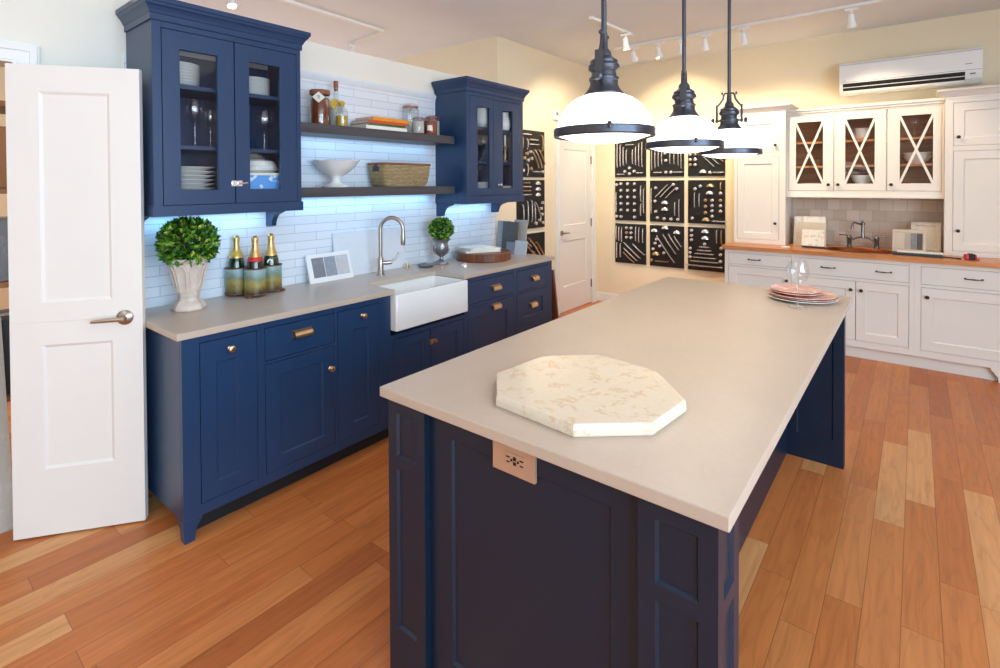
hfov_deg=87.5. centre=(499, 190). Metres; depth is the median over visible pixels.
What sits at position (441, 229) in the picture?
plant
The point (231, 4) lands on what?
track spotlight
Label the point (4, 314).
carton
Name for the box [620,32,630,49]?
track spotlight
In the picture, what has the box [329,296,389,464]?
base cabinet
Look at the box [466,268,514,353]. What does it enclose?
base cabinet
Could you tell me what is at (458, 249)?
booklet
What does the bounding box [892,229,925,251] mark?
board
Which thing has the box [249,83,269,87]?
bread plate
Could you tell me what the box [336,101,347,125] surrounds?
oil bottle
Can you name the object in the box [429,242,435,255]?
wall outlet
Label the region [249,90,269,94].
bread plate
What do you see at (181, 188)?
dinner plate
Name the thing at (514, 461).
receptacle
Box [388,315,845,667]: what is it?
kitchen island
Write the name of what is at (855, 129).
bowl
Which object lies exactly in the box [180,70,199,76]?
plate
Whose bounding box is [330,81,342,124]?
bottle
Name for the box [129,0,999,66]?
ceiling
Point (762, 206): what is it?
upper cabinet
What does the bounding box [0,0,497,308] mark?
wall
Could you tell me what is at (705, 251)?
display board
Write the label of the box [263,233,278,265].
champagne bottle
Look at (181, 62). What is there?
plate
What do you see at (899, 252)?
case
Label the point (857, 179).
serving bowl
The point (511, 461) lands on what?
outlet
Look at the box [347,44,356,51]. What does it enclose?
track spotlight
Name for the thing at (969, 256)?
tape measure
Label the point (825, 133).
upper cabinet
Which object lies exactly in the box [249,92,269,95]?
bread plate
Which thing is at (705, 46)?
track spotlight
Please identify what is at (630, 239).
display board
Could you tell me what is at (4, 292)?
wall
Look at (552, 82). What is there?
wall
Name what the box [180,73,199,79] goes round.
plate
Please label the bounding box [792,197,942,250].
backsplash
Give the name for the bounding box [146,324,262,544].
base cabinet
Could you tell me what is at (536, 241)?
display board
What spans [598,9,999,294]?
wall
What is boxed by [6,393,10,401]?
shelf
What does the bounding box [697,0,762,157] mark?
pendant lamp
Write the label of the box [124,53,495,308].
backsplash
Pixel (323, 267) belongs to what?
board
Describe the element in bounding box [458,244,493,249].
booklet
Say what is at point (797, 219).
book
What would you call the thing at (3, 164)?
carton
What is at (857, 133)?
bowl
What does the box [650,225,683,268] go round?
display board
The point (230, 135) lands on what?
upper cabinet
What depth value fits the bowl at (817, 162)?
5.12 m
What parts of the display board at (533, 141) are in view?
pull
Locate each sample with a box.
[332,227,405,274]
[496,220,510,246]
[501,221,518,248]
[506,242,514,254]
[514,220,527,240]
[514,240,527,255]
[911,222,940,252]
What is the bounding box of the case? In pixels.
[892,250,943,257]
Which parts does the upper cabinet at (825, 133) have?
door, door, panel, moulding, door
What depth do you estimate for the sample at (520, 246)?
4.54 m
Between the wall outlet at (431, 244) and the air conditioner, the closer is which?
the wall outlet at (431, 244)
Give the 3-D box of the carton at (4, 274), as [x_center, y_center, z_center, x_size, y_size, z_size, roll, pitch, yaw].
[-2.604,0.290,2.526,0.320,0.302,0.683,0,1,39]
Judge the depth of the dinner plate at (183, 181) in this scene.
2.59 m
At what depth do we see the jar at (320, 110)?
3.22 m
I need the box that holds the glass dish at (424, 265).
[417,263,434,267]
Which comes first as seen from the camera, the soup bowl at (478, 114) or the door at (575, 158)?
the soup bowl at (478, 114)
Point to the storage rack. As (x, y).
(4, 284)
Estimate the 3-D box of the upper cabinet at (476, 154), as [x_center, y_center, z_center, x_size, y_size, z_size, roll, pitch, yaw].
[-0.143,-0.337,4.401,0.382,1.081,0.822,0,1,39]
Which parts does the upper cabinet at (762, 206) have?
door, door, crown moulding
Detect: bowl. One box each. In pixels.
[477,110,487,112]
[477,113,487,115]
[477,121,487,127]
[810,159,822,165]
[850,175,873,183]
[853,128,868,130]
[853,132,870,134]
[854,134,870,139]
[902,152,931,155]
[902,155,931,163]
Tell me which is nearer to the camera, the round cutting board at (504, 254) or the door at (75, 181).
the door at (75, 181)
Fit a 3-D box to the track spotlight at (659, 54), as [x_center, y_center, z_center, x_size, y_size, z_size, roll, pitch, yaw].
[1.633,-1.436,5.346,0.094,0.166,0.098,-1,1,-18]
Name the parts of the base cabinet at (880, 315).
door, drawer, door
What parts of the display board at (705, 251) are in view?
pull, pull, pull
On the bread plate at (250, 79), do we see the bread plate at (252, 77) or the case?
the bread plate at (252, 77)
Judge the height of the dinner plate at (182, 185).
0.021 m
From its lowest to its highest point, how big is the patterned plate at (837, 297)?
0.018 m
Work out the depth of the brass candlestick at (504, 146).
4.56 m
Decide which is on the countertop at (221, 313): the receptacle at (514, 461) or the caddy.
the caddy
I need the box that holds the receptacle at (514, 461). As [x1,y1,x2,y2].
[504,451,525,471]
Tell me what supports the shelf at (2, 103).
attached to the storage rack
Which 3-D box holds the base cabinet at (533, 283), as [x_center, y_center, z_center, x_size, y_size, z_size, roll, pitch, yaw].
[0.059,1.035,4.445,0.627,0.884,0.520,0,1,39]
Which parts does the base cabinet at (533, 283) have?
drawer, drawer, drawer, cup pull, cup pull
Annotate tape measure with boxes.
[963,253,979,259]
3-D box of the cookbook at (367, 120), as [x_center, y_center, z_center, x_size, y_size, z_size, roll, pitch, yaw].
[-0.839,-0.462,3.631,0.190,0.020,0.330,0,1,39]
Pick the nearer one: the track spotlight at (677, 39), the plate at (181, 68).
the plate at (181, 68)
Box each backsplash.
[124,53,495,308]
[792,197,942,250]
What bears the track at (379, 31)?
attached to the ceiling
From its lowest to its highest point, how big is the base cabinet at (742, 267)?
0.877 m
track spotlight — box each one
[226,0,237,8]
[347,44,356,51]
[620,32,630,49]
[630,46,638,61]
[654,41,663,57]
[676,38,686,54]
[699,33,710,50]
[738,26,749,44]
[844,7,858,27]
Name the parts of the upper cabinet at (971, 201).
crown moulding, door, door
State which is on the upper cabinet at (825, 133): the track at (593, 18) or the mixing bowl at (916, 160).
the mixing bowl at (916, 160)
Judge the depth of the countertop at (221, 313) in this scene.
2.82 m
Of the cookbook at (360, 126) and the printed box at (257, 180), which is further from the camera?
the cookbook at (360, 126)
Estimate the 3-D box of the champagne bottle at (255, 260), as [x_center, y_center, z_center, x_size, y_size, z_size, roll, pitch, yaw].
[-1.371,0.414,2.926,0.087,0.324,0.087,0,1,-11]
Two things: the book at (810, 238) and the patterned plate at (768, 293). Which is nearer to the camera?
the patterned plate at (768, 293)
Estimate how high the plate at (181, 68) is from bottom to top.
0.017 m
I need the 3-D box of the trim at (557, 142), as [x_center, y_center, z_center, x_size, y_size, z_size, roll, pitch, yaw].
[0.937,0.375,6.381,0.029,2.140,0.940,0,1,39]
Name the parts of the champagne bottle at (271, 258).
bottle glass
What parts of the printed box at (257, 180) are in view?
box lid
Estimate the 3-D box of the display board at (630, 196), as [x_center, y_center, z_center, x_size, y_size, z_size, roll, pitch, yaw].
[1.622,0.125,6.524,0.410,0.500,0.053,0,1,39]
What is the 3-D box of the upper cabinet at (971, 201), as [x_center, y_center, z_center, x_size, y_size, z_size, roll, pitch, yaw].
[4.155,-0.150,4.266,0.917,1.390,0.413,0,1,39]
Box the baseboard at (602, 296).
[598,291,619,300]
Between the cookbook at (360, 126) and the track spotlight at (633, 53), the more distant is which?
the track spotlight at (633, 53)
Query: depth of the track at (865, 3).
4.68 m
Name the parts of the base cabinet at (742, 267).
drawer, door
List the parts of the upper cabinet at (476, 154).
crown moulding, door, door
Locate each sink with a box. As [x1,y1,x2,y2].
[378,275,467,330]
[825,247,892,253]
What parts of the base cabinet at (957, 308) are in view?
drawer, door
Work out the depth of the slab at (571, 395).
1.46 m
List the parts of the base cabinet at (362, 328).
door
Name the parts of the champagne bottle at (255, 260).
bottle glass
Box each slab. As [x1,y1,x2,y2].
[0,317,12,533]
[496,355,685,436]
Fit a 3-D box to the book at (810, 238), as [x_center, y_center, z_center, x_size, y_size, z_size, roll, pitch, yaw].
[2.949,0.455,4.917,0.190,0.171,0.054,0,1,41]
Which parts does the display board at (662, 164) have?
pull, pull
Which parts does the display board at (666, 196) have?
pull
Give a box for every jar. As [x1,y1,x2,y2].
[309,89,330,124]
[402,105,418,132]
[412,118,423,133]
[424,117,436,134]
[428,116,438,134]
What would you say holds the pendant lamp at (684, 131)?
hanging from the ceiling
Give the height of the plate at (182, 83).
0.017 m
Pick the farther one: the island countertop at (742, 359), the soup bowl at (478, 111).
the soup bowl at (478, 111)
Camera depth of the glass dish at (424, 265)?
3.89 m
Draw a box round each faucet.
[376,216,404,275]
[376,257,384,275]
[839,220,886,248]
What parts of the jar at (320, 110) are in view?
lid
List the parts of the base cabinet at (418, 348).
door, door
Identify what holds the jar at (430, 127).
on the floating shelf at (307, 129)
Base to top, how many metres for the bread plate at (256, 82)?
0.017 m
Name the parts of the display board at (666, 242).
pull, pull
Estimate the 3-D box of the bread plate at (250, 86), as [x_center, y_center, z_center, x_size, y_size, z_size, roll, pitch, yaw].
[-1.377,-0.562,2.910,0.176,0.017,0.176,0,1,39]
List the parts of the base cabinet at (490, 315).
drawer, door, cup pull, cup pull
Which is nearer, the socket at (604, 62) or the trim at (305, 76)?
the socket at (604, 62)
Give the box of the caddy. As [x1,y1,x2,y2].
[224,263,285,298]
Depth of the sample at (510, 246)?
4.60 m
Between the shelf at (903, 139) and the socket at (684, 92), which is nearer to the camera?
the socket at (684, 92)
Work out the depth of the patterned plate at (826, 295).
2.73 m
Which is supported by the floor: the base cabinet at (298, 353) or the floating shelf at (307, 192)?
the base cabinet at (298, 353)
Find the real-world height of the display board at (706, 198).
0.500 m
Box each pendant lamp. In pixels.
[554,0,655,143]
[645,0,723,152]
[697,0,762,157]
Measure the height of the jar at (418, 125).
0.125 m
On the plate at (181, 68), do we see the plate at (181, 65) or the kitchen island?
the plate at (181, 65)
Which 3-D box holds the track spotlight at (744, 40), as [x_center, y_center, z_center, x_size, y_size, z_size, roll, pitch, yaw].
[2.266,-1.432,4.841,0.094,0.166,0.098,-1,1,-18]
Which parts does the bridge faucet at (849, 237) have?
spout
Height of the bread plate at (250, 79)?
0.017 m
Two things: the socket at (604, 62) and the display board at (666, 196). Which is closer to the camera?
the socket at (604, 62)
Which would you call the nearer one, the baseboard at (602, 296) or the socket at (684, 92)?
the socket at (684, 92)
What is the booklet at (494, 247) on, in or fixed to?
on the booklet at (458, 249)
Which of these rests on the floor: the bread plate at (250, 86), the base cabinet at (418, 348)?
the base cabinet at (418, 348)
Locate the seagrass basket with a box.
[367,162,430,186]
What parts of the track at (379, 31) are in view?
rail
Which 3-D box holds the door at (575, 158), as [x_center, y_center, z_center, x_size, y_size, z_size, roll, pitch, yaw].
[0.932,0.411,6.391,0.092,2.046,0.782,0,1,39]
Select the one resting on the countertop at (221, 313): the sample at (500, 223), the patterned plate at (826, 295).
the sample at (500, 223)
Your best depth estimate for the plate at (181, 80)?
2.58 m
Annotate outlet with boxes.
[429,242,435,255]
[493,441,536,484]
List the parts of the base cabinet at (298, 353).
drawer, door, cup pull, knob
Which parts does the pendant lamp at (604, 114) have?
rod, lamp shade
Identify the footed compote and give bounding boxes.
[311,159,359,186]
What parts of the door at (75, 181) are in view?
lever, handle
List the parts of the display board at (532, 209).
pull, pull, pull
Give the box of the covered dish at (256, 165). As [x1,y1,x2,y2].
[250,159,278,172]
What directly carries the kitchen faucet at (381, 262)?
on the countertop at (221, 313)
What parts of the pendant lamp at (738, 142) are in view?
rod, lamp shade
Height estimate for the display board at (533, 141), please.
0.503 m
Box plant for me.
[428,217,454,264]
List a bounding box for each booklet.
[457,248,500,253]
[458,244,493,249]
[459,245,500,251]
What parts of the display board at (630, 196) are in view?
pull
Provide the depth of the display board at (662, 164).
6.23 m
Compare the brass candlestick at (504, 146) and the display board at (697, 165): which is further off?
the display board at (697, 165)
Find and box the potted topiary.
[153,215,221,311]
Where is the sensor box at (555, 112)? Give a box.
[553,110,558,120]
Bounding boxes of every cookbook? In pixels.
[351,123,404,127]
[351,125,406,131]
[352,119,406,126]
[356,116,409,123]
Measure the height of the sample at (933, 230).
0.265 m
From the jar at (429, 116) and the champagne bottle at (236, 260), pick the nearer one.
the champagne bottle at (236, 260)
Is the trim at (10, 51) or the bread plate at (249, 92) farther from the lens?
the bread plate at (249, 92)
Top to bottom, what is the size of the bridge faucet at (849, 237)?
0.264 m
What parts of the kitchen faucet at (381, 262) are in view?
handle, spout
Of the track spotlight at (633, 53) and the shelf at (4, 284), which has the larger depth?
the track spotlight at (633, 53)
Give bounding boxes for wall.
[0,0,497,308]
[0,67,8,309]
[391,36,597,291]
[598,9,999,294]
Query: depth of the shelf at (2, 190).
2.50 m
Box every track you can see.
[278,0,384,44]
[589,16,632,35]
[614,0,893,49]
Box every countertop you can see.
[145,254,554,341]
[380,277,851,532]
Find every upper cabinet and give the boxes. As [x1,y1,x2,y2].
[115,0,310,225]
[431,76,528,215]
[734,103,797,244]
[787,97,944,198]
[936,84,999,258]
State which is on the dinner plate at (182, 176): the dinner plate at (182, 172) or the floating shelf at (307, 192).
the dinner plate at (182, 172)
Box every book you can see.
[793,216,825,244]
[797,222,826,246]
[801,229,824,247]
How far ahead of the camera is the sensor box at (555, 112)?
5.98 m
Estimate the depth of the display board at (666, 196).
6.23 m
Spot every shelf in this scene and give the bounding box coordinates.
[0,100,5,113]
[0,188,6,193]
[0,281,8,287]
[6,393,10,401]
[301,122,453,145]
[301,186,454,197]
[796,136,932,145]
[796,163,932,168]
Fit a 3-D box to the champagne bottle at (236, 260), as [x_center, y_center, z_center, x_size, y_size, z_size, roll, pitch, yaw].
[-1.490,0.414,2.952,0.087,0.324,0.087,0,1,-11]
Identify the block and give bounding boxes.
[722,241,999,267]
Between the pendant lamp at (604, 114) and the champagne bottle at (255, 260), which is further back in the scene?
the champagne bottle at (255, 260)
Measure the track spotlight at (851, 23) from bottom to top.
0.166 m
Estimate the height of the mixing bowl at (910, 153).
0.070 m
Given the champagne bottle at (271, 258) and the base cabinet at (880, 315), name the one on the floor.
the base cabinet at (880, 315)
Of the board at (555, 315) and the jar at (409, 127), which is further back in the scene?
the board at (555, 315)
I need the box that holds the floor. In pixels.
[0,300,999,667]
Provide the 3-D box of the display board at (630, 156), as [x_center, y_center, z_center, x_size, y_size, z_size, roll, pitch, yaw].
[1.620,-0.421,6.516,0.410,0.500,0.053,0,1,39]
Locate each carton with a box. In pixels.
[0,126,6,187]
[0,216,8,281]
[0,309,10,393]
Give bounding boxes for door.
[5,63,147,540]
[560,140,591,312]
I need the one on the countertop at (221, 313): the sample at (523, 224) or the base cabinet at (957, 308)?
the sample at (523, 224)
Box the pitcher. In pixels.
[503,112,510,129]
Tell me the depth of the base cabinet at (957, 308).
4.13 m
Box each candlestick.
[503,135,508,161]
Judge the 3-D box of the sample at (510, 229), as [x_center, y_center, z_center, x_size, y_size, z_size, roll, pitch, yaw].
[0.088,0.419,4.670,0.165,0.281,0.046,0,1,39]
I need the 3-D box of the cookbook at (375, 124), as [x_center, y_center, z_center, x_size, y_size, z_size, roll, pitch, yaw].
[-0.849,-0.444,3.635,0.200,0.016,0.320,0,1,37]
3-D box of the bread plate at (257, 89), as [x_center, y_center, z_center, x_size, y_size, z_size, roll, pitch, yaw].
[-1.377,-0.549,2.910,0.176,0.017,0.176,0,1,39]
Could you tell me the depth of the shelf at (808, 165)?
4.93 m
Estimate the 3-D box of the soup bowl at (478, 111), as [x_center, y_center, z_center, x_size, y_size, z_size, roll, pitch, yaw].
[-0.149,-0.630,4.337,0.156,0.050,0.156,0,1,39]
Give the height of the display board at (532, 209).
0.525 m
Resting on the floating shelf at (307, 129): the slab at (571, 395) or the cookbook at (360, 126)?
the cookbook at (360, 126)
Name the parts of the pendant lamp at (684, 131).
rod, lamp shade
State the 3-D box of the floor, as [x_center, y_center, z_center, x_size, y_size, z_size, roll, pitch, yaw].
[-0.724,1.540,2.328,10.500,0.060,9.580,0,1,39]
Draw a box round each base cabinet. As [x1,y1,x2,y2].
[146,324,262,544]
[256,308,336,500]
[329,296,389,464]
[383,275,465,438]
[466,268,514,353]
[515,260,551,334]
[725,249,794,287]
[795,254,914,366]
[914,262,999,382]
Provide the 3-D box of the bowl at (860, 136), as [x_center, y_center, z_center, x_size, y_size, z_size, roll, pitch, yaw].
[3.424,-0.502,4.944,0.140,0.050,0.140,0,1,39]
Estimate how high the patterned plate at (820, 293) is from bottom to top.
0.018 m
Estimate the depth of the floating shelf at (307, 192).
3.44 m
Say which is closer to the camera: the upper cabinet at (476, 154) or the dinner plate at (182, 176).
the dinner plate at (182, 176)
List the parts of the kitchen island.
post, panel, post, panel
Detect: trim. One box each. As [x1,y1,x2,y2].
[0,39,39,64]
[179,50,435,102]
[555,139,595,314]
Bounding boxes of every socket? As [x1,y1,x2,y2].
[584,32,623,94]
[669,71,699,116]
[717,92,741,129]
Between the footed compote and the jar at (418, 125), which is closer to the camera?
the footed compote
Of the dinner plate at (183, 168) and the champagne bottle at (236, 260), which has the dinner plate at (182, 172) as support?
the dinner plate at (183, 168)
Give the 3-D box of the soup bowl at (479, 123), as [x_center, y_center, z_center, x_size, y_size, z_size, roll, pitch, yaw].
[-0.148,-0.542,4.338,0.156,0.050,0.156,0,1,39]
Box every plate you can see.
[180,61,199,67]
[180,64,199,70]
[180,67,199,73]
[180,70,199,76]
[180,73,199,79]
[180,76,199,82]
[180,79,199,84]
[180,82,199,86]
[181,166,214,170]
[181,171,214,174]
[181,175,214,178]
[181,179,213,183]
[181,184,213,187]
[181,188,213,189]
[249,76,269,80]
[249,78,269,83]
[249,81,269,85]
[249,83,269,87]
[249,85,269,89]
[249,88,269,92]
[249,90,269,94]
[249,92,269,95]
[767,289,836,299]
[767,292,838,303]
[769,284,821,294]
[770,288,822,295]
[770,293,839,301]
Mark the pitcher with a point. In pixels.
(506, 118)
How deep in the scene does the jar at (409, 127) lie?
3.87 m
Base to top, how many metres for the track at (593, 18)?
0.024 m
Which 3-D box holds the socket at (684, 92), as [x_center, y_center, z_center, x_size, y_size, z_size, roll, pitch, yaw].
[0.786,-0.410,2.232,0.124,0.198,0.124,0,1,22]
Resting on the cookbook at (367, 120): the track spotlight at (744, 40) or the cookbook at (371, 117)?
the cookbook at (371, 117)
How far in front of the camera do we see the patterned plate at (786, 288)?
2.84 m
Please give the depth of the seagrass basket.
3.66 m
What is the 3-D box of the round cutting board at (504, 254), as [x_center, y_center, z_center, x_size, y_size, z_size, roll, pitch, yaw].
[-0.135,0.531,4.316,0.452,0.068,0.452,0,1,39]
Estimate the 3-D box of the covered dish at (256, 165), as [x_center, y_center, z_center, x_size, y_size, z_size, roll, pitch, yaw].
[-1.360,-0.138,2.935,0.224,0.078,0.224,0,1,39]
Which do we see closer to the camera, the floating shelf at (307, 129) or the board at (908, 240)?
the floating shelf at (307, 129)
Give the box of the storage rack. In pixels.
[0,100,10,401]
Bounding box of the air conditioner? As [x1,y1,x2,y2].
[839,47,982,96]
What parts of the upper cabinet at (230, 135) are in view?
door, crown moulding, door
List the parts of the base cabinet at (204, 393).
door, knob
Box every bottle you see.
[228,235,244,268]
[247,235,263,268]
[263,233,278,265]
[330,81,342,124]
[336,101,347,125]
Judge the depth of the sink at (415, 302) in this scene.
3.34 m
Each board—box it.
[305,250,353,283]
[456,248,510,262]
[516,180,544,228]
[523,129,544,176]
[526,232,544,254]
[552,270,558,320]
[615,139,645,176]
[615,180,645,220]
[615,223,645,264]
[650,150,683,176]
[650,180,683,222]
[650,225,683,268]
[686,227,724,272]
[688,152,724,175]
[688,180,726,224]
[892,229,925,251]
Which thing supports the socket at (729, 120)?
attached to the pendant lamp at (738, 142)
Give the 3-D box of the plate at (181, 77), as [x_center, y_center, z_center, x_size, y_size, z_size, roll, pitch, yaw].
[-1.614,-0.548,2.614,0.196,0.017,0.196,0,1,39]
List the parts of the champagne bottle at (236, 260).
bottle glass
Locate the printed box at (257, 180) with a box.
[250,173,278,188]
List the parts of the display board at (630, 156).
pull, pull, pull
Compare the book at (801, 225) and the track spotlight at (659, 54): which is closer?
the book at (801, 225)
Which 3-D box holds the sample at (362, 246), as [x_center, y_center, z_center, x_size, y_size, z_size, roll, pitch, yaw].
[-0.915,0.429,3.704,0.051,0.300,0.600,0,1,39]

